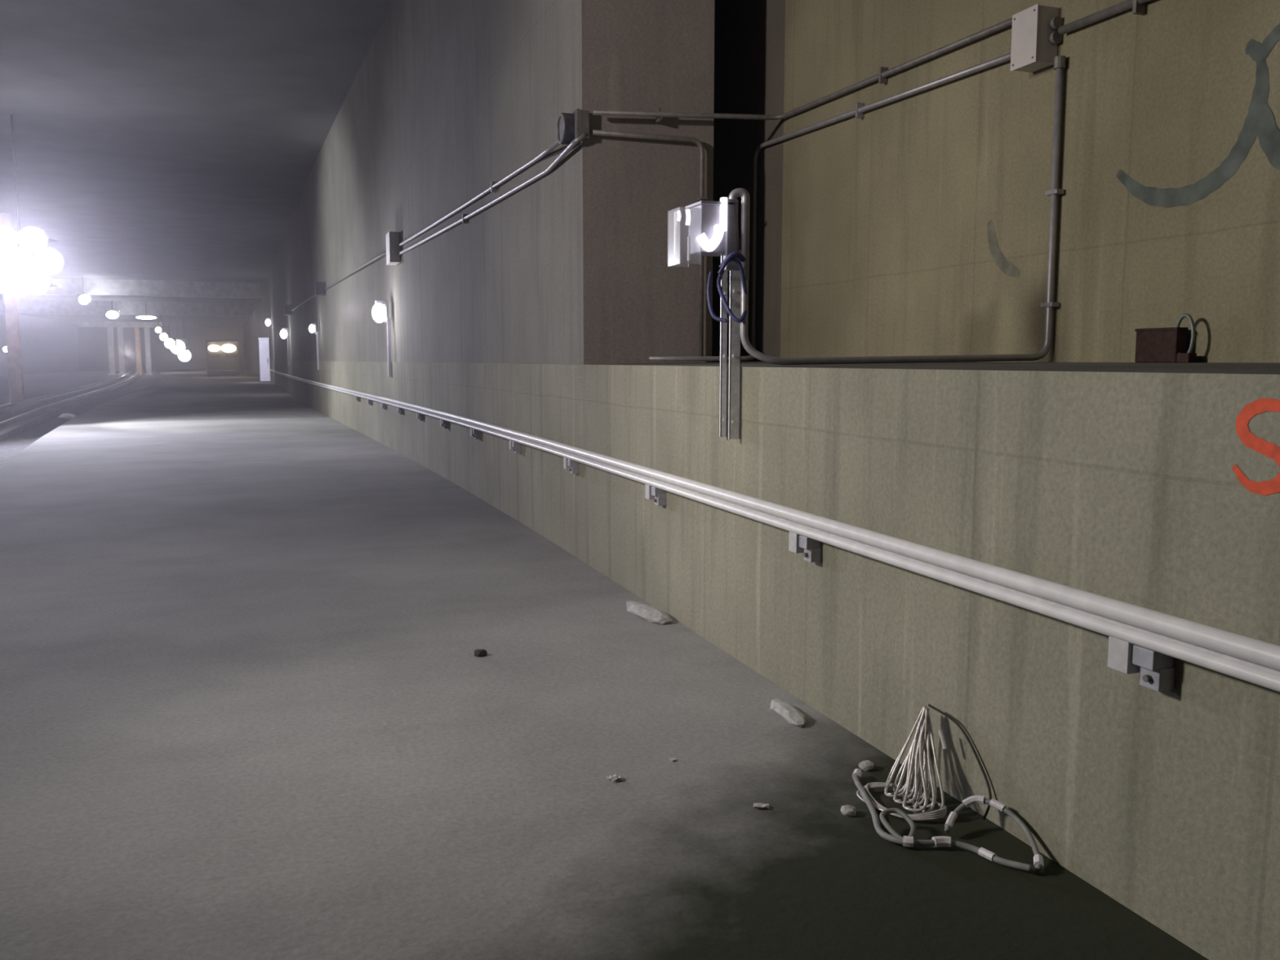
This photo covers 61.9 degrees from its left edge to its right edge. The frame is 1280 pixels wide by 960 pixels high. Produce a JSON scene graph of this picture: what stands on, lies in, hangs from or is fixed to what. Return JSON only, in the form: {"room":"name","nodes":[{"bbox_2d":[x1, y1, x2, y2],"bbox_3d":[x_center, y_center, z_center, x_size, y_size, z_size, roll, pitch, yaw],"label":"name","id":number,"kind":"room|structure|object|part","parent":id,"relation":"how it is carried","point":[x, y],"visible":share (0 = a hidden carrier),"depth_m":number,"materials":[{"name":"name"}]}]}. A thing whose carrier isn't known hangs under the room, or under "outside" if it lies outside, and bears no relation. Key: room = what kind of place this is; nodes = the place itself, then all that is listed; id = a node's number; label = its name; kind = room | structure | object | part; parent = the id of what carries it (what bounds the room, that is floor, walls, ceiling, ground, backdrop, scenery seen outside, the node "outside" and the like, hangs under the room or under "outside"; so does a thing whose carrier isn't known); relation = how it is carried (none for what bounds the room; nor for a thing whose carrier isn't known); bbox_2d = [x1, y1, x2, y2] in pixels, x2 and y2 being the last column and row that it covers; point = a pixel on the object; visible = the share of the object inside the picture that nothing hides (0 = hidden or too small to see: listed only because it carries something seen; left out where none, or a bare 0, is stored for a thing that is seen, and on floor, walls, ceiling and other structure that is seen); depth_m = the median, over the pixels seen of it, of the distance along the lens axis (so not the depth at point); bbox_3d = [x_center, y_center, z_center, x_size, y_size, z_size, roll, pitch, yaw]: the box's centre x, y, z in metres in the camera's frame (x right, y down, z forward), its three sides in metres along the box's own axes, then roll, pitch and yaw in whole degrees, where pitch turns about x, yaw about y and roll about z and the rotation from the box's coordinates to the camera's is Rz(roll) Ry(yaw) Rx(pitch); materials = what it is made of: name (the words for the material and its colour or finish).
{"room":"subway tunnel","nodes":[
{"label":"subway tunnel","id":0,"kind":"room"},
{"bbox_2d":[0,313,79,375],"bbox_3d":[-60.693,-11.287,82.433,0.001,7.800,213.000,-2,7,-19],"label":"wall","id":1,"kind":"structure","parent":0,"point":[47,346],"depth_m":152.80,"materials":[{"name":"white paint"}]},
{"bbox_2d":[0,370,162,465],"bbox_3d":[-44.636,-8.055,88.417,34.000,0.001,213.000,-2,7,-19],"label":"floor","id":2,"kind":"structure","parent":0,"point":[35,385],"depth_m":65.92,"materials":[{"name":"grey concrete"}]},
{"bbox_2d":[2,346,10,398],"bbox_3d":[-31.116,-5.307,52.518,0.330,2.565,0.330,-2,7,-19],"label":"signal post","id":3,"kind":"object","parent":2,"relation":"on","point":[4,348],"visible":0.67,"depth_m":52.49,"materials":[{"name":"metal"}]},
{"bbox_3d":[-31.131,-5.267,52.566,0.055,2.475,0.055,4,8,35],"label":"post","id":4,"kind":"part","parent":3,"relation":"part of","materials":[{"name":"metal"}]},
{"bbox_2d":[0,212,24,403],"bbox_3d":[-25.634,-6.919,43.522,0.440,7.780,0.440,-2,7,-19],"label":"column","id":5,"kind":"structure","parent":2,"relation":"on","point":[11,315],"depth_m":43.48,"materials":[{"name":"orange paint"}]},
{"bbox_2d":[0,369,134,418],"bbox_3d":[-43.785,-7.717,83.958,15.429,0.325,204.000,-2,7,-19],"label":"track rail","id":6,"kind":"object","parent":2,"relation":"on","point":[6,410],"visible":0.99,"depth_m":47.66,"materials":[{"name":"metal"}]},
{"bbox_2d":[0,368,144,442],"bbox_3d":[-42.416,-7.771,84.431,15.429,0.325,204.000,-2,7,-19],"label":"track rail","id":7,"kind":"object","parent":2,"relation":"on","point":[9,428],"visible":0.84,"depth_m":36.04,"materials":[{"name":"metal"}]},
{"bbox_2d":[205,340,243,376],"bbox_3d":[-42.453,-12.471,109.327,2.900,3.400,16.250,-2,7,-19],"label":"train","id":8,"kind":"object","parent":7,"relation":"on","point":[224,357],"visible":1,"depth_m":101.92,"materials":[{"name":"paint"}]},
{"bbox_2d":[106,327,116,374],"bbox_3d":[-66.749,-16.273,134.623,0.900,6.000,0.900,-2,7,-19],"label":"column","id":9,"kind":"structure","parent":2,"relation":"on","point":[109,330],"depth_m":134.37,"materials":[{"name":"paint"}]},
{"bbox_2d":[77,320,161,327],"bbox_3d":[-65.568,-19.628,134.658,9.500,0.700,0.800,-2,7,-19],"label":"lintel","id":10,"kind":"object","parent":9,"relation":"on","point":[81,323],"visible":0.86,"depth_m":134.24,"materials":[{"name":"paint"}]},
{"bbox_2d":[116,327,124,374],"bbox_3d":[-65.663,-16.315,134.998,0.900,6.000,0.900,-2,7,-19],"label":"column","id":11,"kind":"structure","parent":2,"relation":"on","point":[120,332],"depth_m":134.73,"materials":[{"name":"paint"}]},
{"bbox_2d":[134,327,143,374],"bbox_3d":[-63.774,-16.388,135.651,0.900,6.000,0.900,-2,7,-19],"label":"column","id":12,"kind":"structure","parent":2,"relation":"on","point":[137,330],"depth_m":135.36,"materials":[{"name":"orange paint"}]},
{"bbox_2d":[144,327,153,374],"bbox_3d":[-62.735,-16.429,136.010,0.900,6.000,0.900,-2,7,-19],"label":"column","id":13,"kind":"structure","parent":2,"relation":"on","point":[147,335],"depth_m":135.74,"materials":[{"name":"paint"}]},
{"bbox_2d":[77,324,244,371],"bbox_3d":[-78.965,-22.946,186.065,34.000,7.800,0.001,-2,7,-19],"label":"wall","id":14,"kind":"structure","parent":0,"point":[93,350],"depth_m":184.25,"materials":[{"name":"concrete"}]},
{"bbox_2d":[0,0,391,326],"bbox_3d":[-44.594,-15.788,87.562,34.090,0.001,213.000,-2,7,-19],"label":"ceiling","id":15,"kind":"structure","parent":0,"point":[155,140],"depth_m":26.71,"materials":[{"name":"concrete"}]},
{"bbox_2d":[0,115,65,295],"bbox_3d":[-15.194,-6.704,25.992,1.934,4.327,0.270,-2,7,-19],"label":"hanging lamp","id":16,"kind":"object","parent":15,"relation":"hanging from","point":[18,270],"visible":1,"depth_m":26.07,"materials":[{"name":"paint"}]},
{"bbox_2d":[77,277,91,304],"bbox_3d":[-40.012,-13.606,76.711,0.792,2.010,0.792,-2,7,-19],"label":"lamp","id":17,"kind":"object","parent":15,"relation":"hanging from","point":[83,299],"visible":0.98,"depth_m":76.52,"materials":[{"name":"paint"}]},
{"bbox_3d":[-40.047,-13.976,76.772,0.074,1.290,0.074,-1,7,-10],"label":"hanger rod","id":18,"kind":"part","parent":17,"relation":"part of","materials":[{"name":"paint"}]},
{"bbox_2d":[104,300,119,319],"bbox_3d":[-52.405,-16.937,105.911,1.294,1.920,0.924,-2,7,-19],"label":"lamp","id":19,"kind":"object","parent":15,"relation":"hanging from","point":[112,314],"visible":1,"depth_m":105.65,"materials":[{"name":"paint"}]},
{"bbox_2d":[0,298,253,316],"bbox_3d":[-54.272,-17.345,107.439,28.700,1.349,1.000,-2,7,-19],"label":"ceiling beam","id":20,"kind":"structure","parent":15,"relation":"attached to","point":[25,306],"depth_m":108.00,"materials":[{"name":"paint"}]},
{"bbox_2d":[0,278,261,298],"bbox_3d":[-43.287,-14.083,77.556,29.700,1.149,1.000,-2,7,-19],"label":"ceiling beam","id":21,"kind":"structure","parent":15,"relation":"attached to","point":[70,286],"depth_m":79.47,"materials":[{"name":"paint"}]},
{"bbox_2d":[133,301,158,319],"bbox_3d":[-49.798,-17.130,107.537,2.200,1.900,0.440,-2,7,-19],"label":"lamp","id":22,"kind":"object","parent":15,"relation":"hanging from","point":[140,317],"visible":1,"depth_m":107.50,"materials":[{"name":"paint"}]},
{"bbox_2d":[154,315,162,333],"bbox_3d":[-57.434,-18.892,127.136,0.836,2.780,0.836,-2,7,-19],"label":"lamp","id":23,"kind":"object","parent":15,"relation":"hanging from","point":[158,329],"visible":0.96,"depth_m":126.94,"materials":[{"name":"paint"}]},
{"bbox_2d":[158,315,168,341],"bbox_3d":[-58.156,-18.794,130.155,1.100,3.650,1.100,-2,7,-19],"label":"lamp","id":24,"kind":"object","parent":15,"relation":"hanging from","point":[163,335],"visible":0.88,"depth_m":129.92,"materials":[{"name":"paint"}]},
{"bbox_2d":[163,315,176,348],"bbox_3d":[-58.788,-18.686,133.222,1.430,4.550,1.430,-2,7,-19],"label":"lamp","id":25,"kind":"object","parent":15,"relation":"hanging from","point":[170,343],"visible":0.87,"depth_m":132.93,"materials":[{"name":"paint"}]},
{"bbox_2d":[168,315,187,354],"bbox_3d":[-59.585,-18.799,137.352,2.090,5.250,2.090,-2,7,-19],"label":"lamp","id":26,"kind":"object","parent":15,"relation":"hanging from","point":[181,344],"visible":0.74,"depth_m":136.89,"materials":[{"name":"paint"}]},
{"bbox_2d":[177,315,192,361],"bbox_3d":[-60.786,-18.866,142.198,1.870,6.200,1.870,-2,7,-19],"label":"lamp","id":27,"kind":"object","parent":15,"relation":"hanging from","point":[186,355],"visible":0.62,"depth_m":141.84,"materials":[{"name":"paint"}]},
{"bbox_2d":[242,0,583,364],"bbox_3d":[-34.832,-13.884,97.180,6.110,5.935,191.760,-2,7,-19],"label":"wall","id":28,"kind":"structure","parent":0,"point":[446,100],"depth_m":13.80,"materials":[{"name":"concrete"}]},
{"bbox_2d":[265,317,271,326],"bbox_3d":[-26.267,-11.152,75.391,0.428,0.592,0.465,-2,7,-19],"label":"wall lamp","id":29,"kind":"object","parent":28,"relation":"attached to","point":[268,321],"visible":1,"depth_m":75.25,"materials":[{"name":"white glass"}]},
{"bbox_2d":[284,304,292,315],"bbox_3d":[-15.248,-7.377,46.253,0.310,0.428,0.608,-2,7,-19],"label":"junction box","id":30,"kind":"object","parent":28,"relation":"attached to","point":[288,308],"visible":0.99,"depth_m":45.97,"materials":[{"name":"grey paint"}]},
{"bbox_2d":[291,293,315,311],"bbox_3d":[-12.095,-6.400,38.409,0.102,0.176,16.208,-2,7,-21],"label":"conduit","id":31,"kind":"object","parent":28,"relation":"attached to","point":[313,295],"visible":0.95,"depth_m":37.76,"materials":[{"name":"grey metal"}]},
{"bbox_2d":[315,281,325,295],"bbox_3d":[-9.144,-5.463,30.492,0.270,0.368,0.508,-2,7,-19],"label":"junction box","id":32,"kind":"object","parent":28,"relation":"attached to","point":[319,286],"visible":1,"depth_m":30.26,"materials":[{"name":"metal"}]},
{"bbox_2d":[324,251,386,289],"bbox_3d":[-6.561,-4.690,24.238,0.063,0.162,12.810,-3,7,-21],"label":"conduit","id":33,"kind":"object","parent":28,"relation":"attached to","point":[384,254],"visible":0.98,"depth_m":22.83,"materials":[{"name":"grey metal"}]},
{"bbox_2d":[385,231,399,265],"bbox_3d":[-4.178,-3.909,18.022,0.170,0.508,0.558,-2,7,-19],"label":"junction box","id":34,"kind":"object","parent":28,"relation":"attached to","point":[393,258],"visible":1,"depth_m":17.78,"materials":[{"name":"grey paint"}]},
{"bbox_2d":[398,139,559,246],"bbox_3d":[-2.270,-3.305,13.137,0.141,0.193,9.853,-2,7,-20],"label":"conduit","id":35,"kind":"object","parent":28,"relation":"attached to","point":[494,184],"visible":1,"depth_m":11.24,"materials":[{"name":"grey metal"}]},
{"bbox_2d":[398,132,586,254],"bbox_3d":[-2.217,-3.170,13.022,0.112,0.169,10.233,-2,7,-20],"label":"conduit","id":36,"kind":"object","parent":28,"relation":"attached to","point":[464,218],"visible":1,"depth_m":10.50,"materials":[{"name":"grey metal"}]},
{"bbox_2d":[555,108,589,145],"bbox_3d":[-0.536,-2.779,8.417,0.174,0.260,0.380,-2,7,-19],"label":"junction box","id":37,"kind":"object","parent":28,"relation":"attached to","point":[570,126],"visible":0.96,"depth_m":8.34,"materials":[{"name":"metal"}]},
{"bbox_3d":[-0.451,-2.759,8.284,0.100,0.210,0.070,-2,7,-19],"label":"plate","id":38,"kind":"part","parent":37,"relation":"part of","materials":[{"name":"grey metal"}]},
{"bbox_2d":[0,368,1208,959],"bbox_3d":[-38.927,-8.121,87.744,20.350,0.280,208.000,-2,7,-19],"label":"floor","id":39,"kind":"structure","parent":0,"point":[248,710],"depth_m":4.39,"materials":[{"name":"concrete"}]},
{"bbox_2d":[57,413,76,419],"bbox_3d":[-15.614,-1.740,29.080,0.464,0.160,0.366,-3,7,-25],"label":"stone","id":40,"kind":"object","parent":39,"relation":"on","point":[65,415],"visible":1,"depth_m":28.96,"materials":[{"name":"grey stone"}]},
{"bbox_2d":[257,337,270,382],"bbox_3d":[-26.503,-8.447,75.302,0.720,3.150,0.690,-2,7,-19],"label":"cabinet","id":41,"kind":"object","parent":39,"relation":"on","point":[264,344],"visible":1,"depth_m":75.03,"materials":[{"name":"white metal"}]},
{"bbox_3d":[-26.408,-8.416,75.029,0.580,2.550,0.030,-2,7,-19],"label":"door","id":42,"kind":"part","parent":41,"relation":"part of","materials":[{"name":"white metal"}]},
{"bbox_2d":[473,648,487,657],"bbox_3d":[-0.871,0.939,5.811,0.065,0.035,0.073,4,8,34],"label":"lump","id":43,"kind":"object","parent":39,"relation":"on","point":[477,652],"visible":1,"depth_m":5.79,"materials":[{"name":"black stone"}]},
{"bbox_2d":[606,773,622,782],"bbox_3d":[-0.099,1.140,4.089,0.042,0.015,0.050,-4,7,-30],"label":"paper scrap","id":44,"kind":"object","parent":39,"relation":"on","point":[615,777],"visible":1,"depth_m":4.08,"materials":[{"name":"white paper"}]},
{"bbox_2d":[626,600,672,624],"bbox_3d":[0.038,0.825,6.719,0.158,0.059,0.546,-3,7,-26],"label":"rock","id":45,"kind":"object","parent":39,"relation":"on","point":[651,614],"visible":1,"depth_m":6.61,"materials":[{"name":"grey stone"}]},
{"bbox_2d":[753,802,769,809],"bbox_3d":[0.436,1.171,3.832,0.055,0.012,0.035,0,6,1],"label":"paper scrap","id":46,"kind":"object","parent":39,"relation":"on","point":[755,805],"visible":1,"depth_m":3.83,"materials":[{"name":"white paper"}]},
{"bbox_2d":[770,698,805,727],"bbox_3d":[0.670,1.046,4.834,0.102,0.041,0.352,-2,7,-16],"label":"rock","id":47,"kind":"object","parent":39,"relation":"on","point":[782,708],"visible":1,"depth_m":4.78,"materials":[{"name":"grey stone"}]},
{"bbox_2d":[840,804,856,817],"bbox_3d":[0.738,1.169,3.780,0.055,0.032,0.057,2,7,16],"label":"pebble","id":48,"kind":"object","parent":39,"relation":"on","point":[848,811],"visible":1,"depth_m":3.76,"materials":[{"name":"grey stone"}]},
{"bbox_2d":[857,760,873,771],"bbox_3d":[0.893,1.123,4.197,0.061,0.031,0.060,-6,9,-42],"label":"stone","id":49,"kind":"object","parent":39,"relation":"on","point":[867,765],"visible":1,"depth_m":4.18,"materials":[{"name":"grey stone"}]},
{"bbox_2d":[856,703,991,821],"bbox_3d":[1.004,1.012,3.800,0.336,0.330,0.409,-2,7,-19],"label":"coil","id":50,"kind":"object","parent":39,"relation":"on","point":[924,728],"visible":0.96,"depth_m":3.86,"materials":[{"name":"grey rubber"}]},
{"bbox_2d":[852,768,1044,871],"bbox_3d":[0.963,1.136,3.662,0.366,0.118,0.892,-5,8,-36],"label":"hose","id":51,"kind":"object","parent":39,"relation":"on","point":[908,841],"visible":1,"depth_m":3.54,"materials":[{"name":"grey rubber"}]},
{"bbox_2d":[581,0,714,364],"bbox_3d":[-0.254,-3.998,9.306,1.110,5.935,2.000,-2,7,-19],"label":"wall","id":52,"kind":"structure","parent":0,"point":[639,304],"depth_m":8.53,"materials":[{"name":"concrete"}]},
{"bbox_2d":[591,129,707,355],"bbox_3d":[0.082,-1.857,8.546,0.950,1.780,0.096,-2,7,-19],"label":"conduit","id":53,"kind":"object","parent":52,"relation":"attached to","point":[597,132],"visible":0.96,"depth_m":8.60,"materials":[{"name":"grey metal"}]},
{"bbox_2d":[711,0,785,361],"bbox_3d":[0.562,-4.025,9.546,0.590,5.935,2.080,-2,7,-19],"label":"wall niche","id":54,"kind":"object","parent":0,"point":[749,35],"visible":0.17,"depth_m":9.31,"materials":[{"name":"concrete"}]},
{"bbox_2d":[244,360,1279,959],"bbox_3d":[-32.193,-9.274,89.971,6.170,1.615,208.000,-2,7,-19],"label":"wall","id":55,"kind":"structure","parent":0,"point":[1124,486],"depth_m":3.74,"materials":[{"name":"concrete"}]},
{"bbox_2d":[280,328,288,366],"bbox_3d":[-16.532,-6.176,49.623,0.370,1.780,0.403,-2,7,-19],"label":"wall lamp","id":56,"kind":"object","parent":55,"relation":"attached to","point":[283,333],"visible":1,"depth_m":49.47,"materials":[{"name":"white glass"}]},
{"bbox_2d":[308,323,319,369],"bbox_3d":[-9.976,-4.079,32.630,0.271,1.410,0.232,-2,7,-19],"label":"wall lamp","id":57,"kind":"object","parent":55,"relation":"attached to","point":[312,328],"visible":1,"depth_m":32.56,"materials":[{"name":"white glass"}]},
{"bbox_2d":[367,399,372,404],"bbox_3d":[-5.458,-1.588,21.559,0.085,0.145,0.160,-2,7,-19],"label":"bracket","id":58,"kind":"object","parent":55,"relation":"attached to","point":[370,402],"visible":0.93,"depth_m":21.49,"materials":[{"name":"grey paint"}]},
{"bbox_2d":[372,300,391,377],"bbox_3d":[-4.569,-2.492,18.838,0.310,1.340,0.310,-2,7,-19],"label":"wall lamp","id":59,"kind":"object","parent":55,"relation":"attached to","point":[380,308],"visible":1,"depth_m":18.74,"materials":[{"name":"white glass"}]},
{"bbox_3d":[-4.478,-2.917,18.774,0.040,0.280,0.040,-2,7,-19],"label":"arm","id":60,"kind":"part","parent":59,"relation":"part of","materials":[{"name":"metal"}]},
{"bbox_2d":[381,402,386,409],"bbox_3d":[-4.733,-1.380,19.715,0.085,0.145,0.160,-2,7,-19],"label":"bracket","id":61,"kind":"object","parent":55,"relation":"attached to","point":[384,406],"visible":0.9,"depth_m":19.65,"materials":[{"name":"grey metal"}]},
{"bbox_2d":[397,407,403,414],"bbox_3d":[-4.013,-1.173,17.870,0.085,0.145,0.160,-2,7,-19],"label":"bracket","id":62,"kind":"object","parent":55,"relation":"attached to","point":[400,411],"visible":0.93,"depth_m":17.81,"materials":[{"name":"grey metal"}]},
{"bbox_2d":[416,412,423,421],"bbox_3d":[-3.302,-0.965,16.023,0.085,0.145,0.160,-2,7,-19],"label":"bracket","id":63,"kind":"object","parent":55,"relation":"attached to","point":[420,416],"visible":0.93,"depth_m":15.96,"materials":[{"name":"grey metal"}]},
{"bbox_2d":[440,419,448,428],"bbox_3d":[-2.598,-0.757,14.172,0.085,0.145,0.160,-2,7,-19],"label":"bracket","id":64,"kind":"object","parent":55,"relation":"attached to","point":[445,424],"visible":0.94,"depth_m":14.11,"materials":[{"name":"grey metal"}]},
{"bbox_2d":[470,428,479,439],"bbox_3d":[-1.902,-0.548,12.319,0.085,0.145,0.160,-2,7,-19],"label":"bracket","id":65,"kind":"object","parent":55,"relation":"attached to","point":[476,433],"visible":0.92,"depth_m":12.26,"materials":[{"name":"grey metal"}]},
{"bbox_2d":[509,440,521,453],"bbox_3d":[-1.224,-0.339,10.460,0.085,0.145,0.160,-2,7,-19],"label":"bracket","id":66,"kind":"object","parent":55,"relation":"attached to","point":[516,446],"visible":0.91,"depth_m":10.40,"materials":[{"name":"grey metal"}]},
{"bbox_2d":[563,457,578,473],"bbox_3d":[-0.554,-0.130,8.597,0.085,0.145,0.160,-2,7,-19],"label":"bracket","id":67,"kind":"object","parent":55,"relation":"attached to","point":[573,466],"visible":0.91,"depth_m":8.54,"materials":[{"name":"grey metal"}]},
{"bbox_3d":[-0.537,-0.111,8.563,0.075,0.115,0.080,-2,7,-19],"label":"arm","id":68,"kind":"part","parent":67,"relation":"part of","materials":[{"name":"grey paint"}]},
{"bbox_2d":[644,484,666,506],"bbox_3d":[0.099,0.081,6.729,0.085,0.145,0.160,-2,7,-19],"label":"bracket","id":69,"kind":"object","parent":55,"relation":"attached to","point":[659,495],"visible":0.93,"depth_m":6.67,"materials":[{"name":"grey metal"}]},
{"bbox_3d":[0.117,0.100,6.695,0.075,0.115,0.080,-2,7,-19],"label":"arm","id":70,"kind":"part","parent":69,"relation":"part of","materials":[{"name":"grey paint"}]},
{"bbox_2d":[673,187,749,439],"bbox_3d":[0.342,-0.840,5.467,0.367,1.267,0.335,-2,7,-19],"label":"wall lamp","id":71,"kind":"object","parent":55,"relation":"attached to","point":[713,225],"visible":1,"depth_m":5.39,"materials":[{"name":"metal"}]},
{"bbox_3d":[0.457,-1.234,5.375,0.062,0.350,0.050,-2,7,-19],"label":"plate","id":72,"kind":"part","parent":71,"relation":"part of","materials":[{"name":"grey metal"}]},
{"bbox_2d":[270,368,1279,692],"bbox_3d":[-13.174,-3.911,41.296,2.197,0.112,93.000,-2,7,-19],"label":"wall rail","id":73,"kind":"object","parent":55,"relation":"attached to","point":[1242,657],"visible":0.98,"depth_m":3.57,"materials":[{"name":"grey metal"}]},
{"bbox_2d":[788,531,822,562],"bbox_3d":[0.753,0.291,4.862,0.085,0.145,0.160,-2,7,-19],"label":"bracket","id":74,"kind":"object","parent":55,"relation":"attached to","point":[811,548],"visible":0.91,"depth_m":4.81,"materials":[{"name":"grey metal"}]},
{"bbox_3d":[0.771,0.310,4.827,0.075,0.115,0.080,-2,7,-19],"label":"arm","id":75,"kind":"part","parent":74,"relation":"part of","materials":[{"name":"grey paint"}]},
{"bbox_2d":[524,361,1279,374],"bbox_3d":[2.664,-0.213,2.102,1.760,0.023,18.240,-2,7,-19],"label":"trim ledge","id":76,"kind":"object","parent":55,"relation":"on","point":[1269,368],"visible":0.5,"depth_m":4.34,"materials":[{"name":"grey concrete"}]},
{"bbox_2d":[1134,313,1196,362],"bbox_3d":[2.489,-0.668,5.037,0.068,0.226,0.337,-2,7,-19],"label":"tin","id":77,"kind":"object","parent":76,"relation":"on","point":[1163,344],"visible":0.99,"depth_m":5.01,"materials":[{"name":"brown metal"}]},
{"bbox_3d":[2.476,-0.715,5.069,0.068,0.014,0.258,-2,7,-19],"label":"lid","id":78,"kind":"part","parent":77,"relation":"part of","materials":[{"name":"brown metal"}]},
{"bbox_3d":[2.516,-0.662,4.930,0.018,0.213,0.117,-2,7,-19],"label":"loop handle","id":79,"kind":"part","parent":77,"relation":"part of","materials":[{"name":"grey metal"}]},
{"bbox_2d":[1107,635,1174,691],"bbox_3d":[1.407,0.501,2.994,0.085,0.145,0.160,-2,7,-19],"label":"bracket","id":80,"kind":"object","parent":55,"relation":"attached to","point":[1157,669],"visible":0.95,"depth_m":2.95,"materials":[{"name":"grey metal"}]},
{"bbox_3d":[1.425,0.520,2.960,0.075,0.115,0.080,-2,7,-19],"label":"arm","id":81,"kind":"part","parent":80,"relation":"part of","materials":[{"name":"grey paint"}]},
{"bbox_2d":[1231,398,1279,495],"bbox_3d":[1.548,-0.082,2.644,0.001,0.240,0.184,-2,7,-19],"label":"graffiti letter","id":82,"kind":"object","parent":55,"relation":"attached to","point":[1259,445],"visible":1,"depth_m":2.66,"materials":[{"name":"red paint"}]},
{"bbox_2d":[780,0,1279,362],"bbox_3d":[3.837,-3.073,1.082,0.001,5.935,16.160,-2,7,-19],"label":"wall","id":83,"kind":"structure","parent":0,"point":[886,212],"depth_m":6.06,"materials":[{"name":"concrete"}]},
{"bbox_2d":[591,17,1012,122],"bbox_3d":[0.898,-2.744,7.101,1.636,0.119,3.100,-2,7,-19],"label":"conduit","id":84,"kind":"object","parent":83,"relation":"attached to","point":[882,75],"visible":0.99,"depth_m":7.96,"materials":[{"name":"grey metal"}]},
{"bbox_2d":[648,52,1010,361],"bbox_3d":[1.040,-1.761,7.490,1.186,1.845,3.530,-2,7,-19],"label":"conduit","id":85,"kind":"object","parent":83,"relation":"attached to","point":[860,108],"visible":0.88,"depth_m":8.52,"materials":[{"name":"grey metal"}]},
{"bbox_2d":[740,67,1064,364],"bbox_3d":[1.395,-1.407,5.555,1.812,1.606,0.097,-2,7,-15],"label":"conduit","id":86,"kind":"object","parent":83,"relation":"attached to","point":[1055,191],"visible":0.99,"depth_m":5.71,"materials":[{"name":"grey metal"}]},
{"bbox_2d":[987,220,1020,276],"bbox_3d":[2.123,-1.354,6.228,0.001,0.352,0.316,-2,7,-19],"label":"graffiti mark","id":87,"kind":"object","parent":83,"relation":"attached to","point":[1009,268],"visible":1,"depth_m":6.28,"materials":[{"name":"grey paint"}]},
{"bbox_2d":[1010,3,1066,72],"bbox_3d":[2.163,-2.375,5.771,0.150,0.339,0.294,-2,7,-19],"label":"junction box","id":88,"kind":"object","parent":83,"relation":"attached to","point":[1036,37],"visible":1,"depth_m":5.73,"materials":[{"name":"grey paint"}]},
{"bbox_2d":[1057,0,1151,35],"bbox_3d":[3.530,-1.916,2.000,0.062,0.204,7.841,-2,7,-19],"label":"conduit","id":89,"kind":"object","parent":83,"relation":"attached to","point":[1139,6],"visible":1,"depth_m":5.34,"materials":[{"name":"grey metal"}]},
{"bbox_2d":[1115,23,1279,207],"bbox_3d":[2.574,-1.630,4.890,0.002,0.709,1.034,-2,7,-19],"label":"graffiti","id":90,"kind":"object","parent":83,"relation":"attached to","point":[1260,118],"visible":1,"depth_m":4.67,"materials":[{"name":"grey paint"}]}
]}

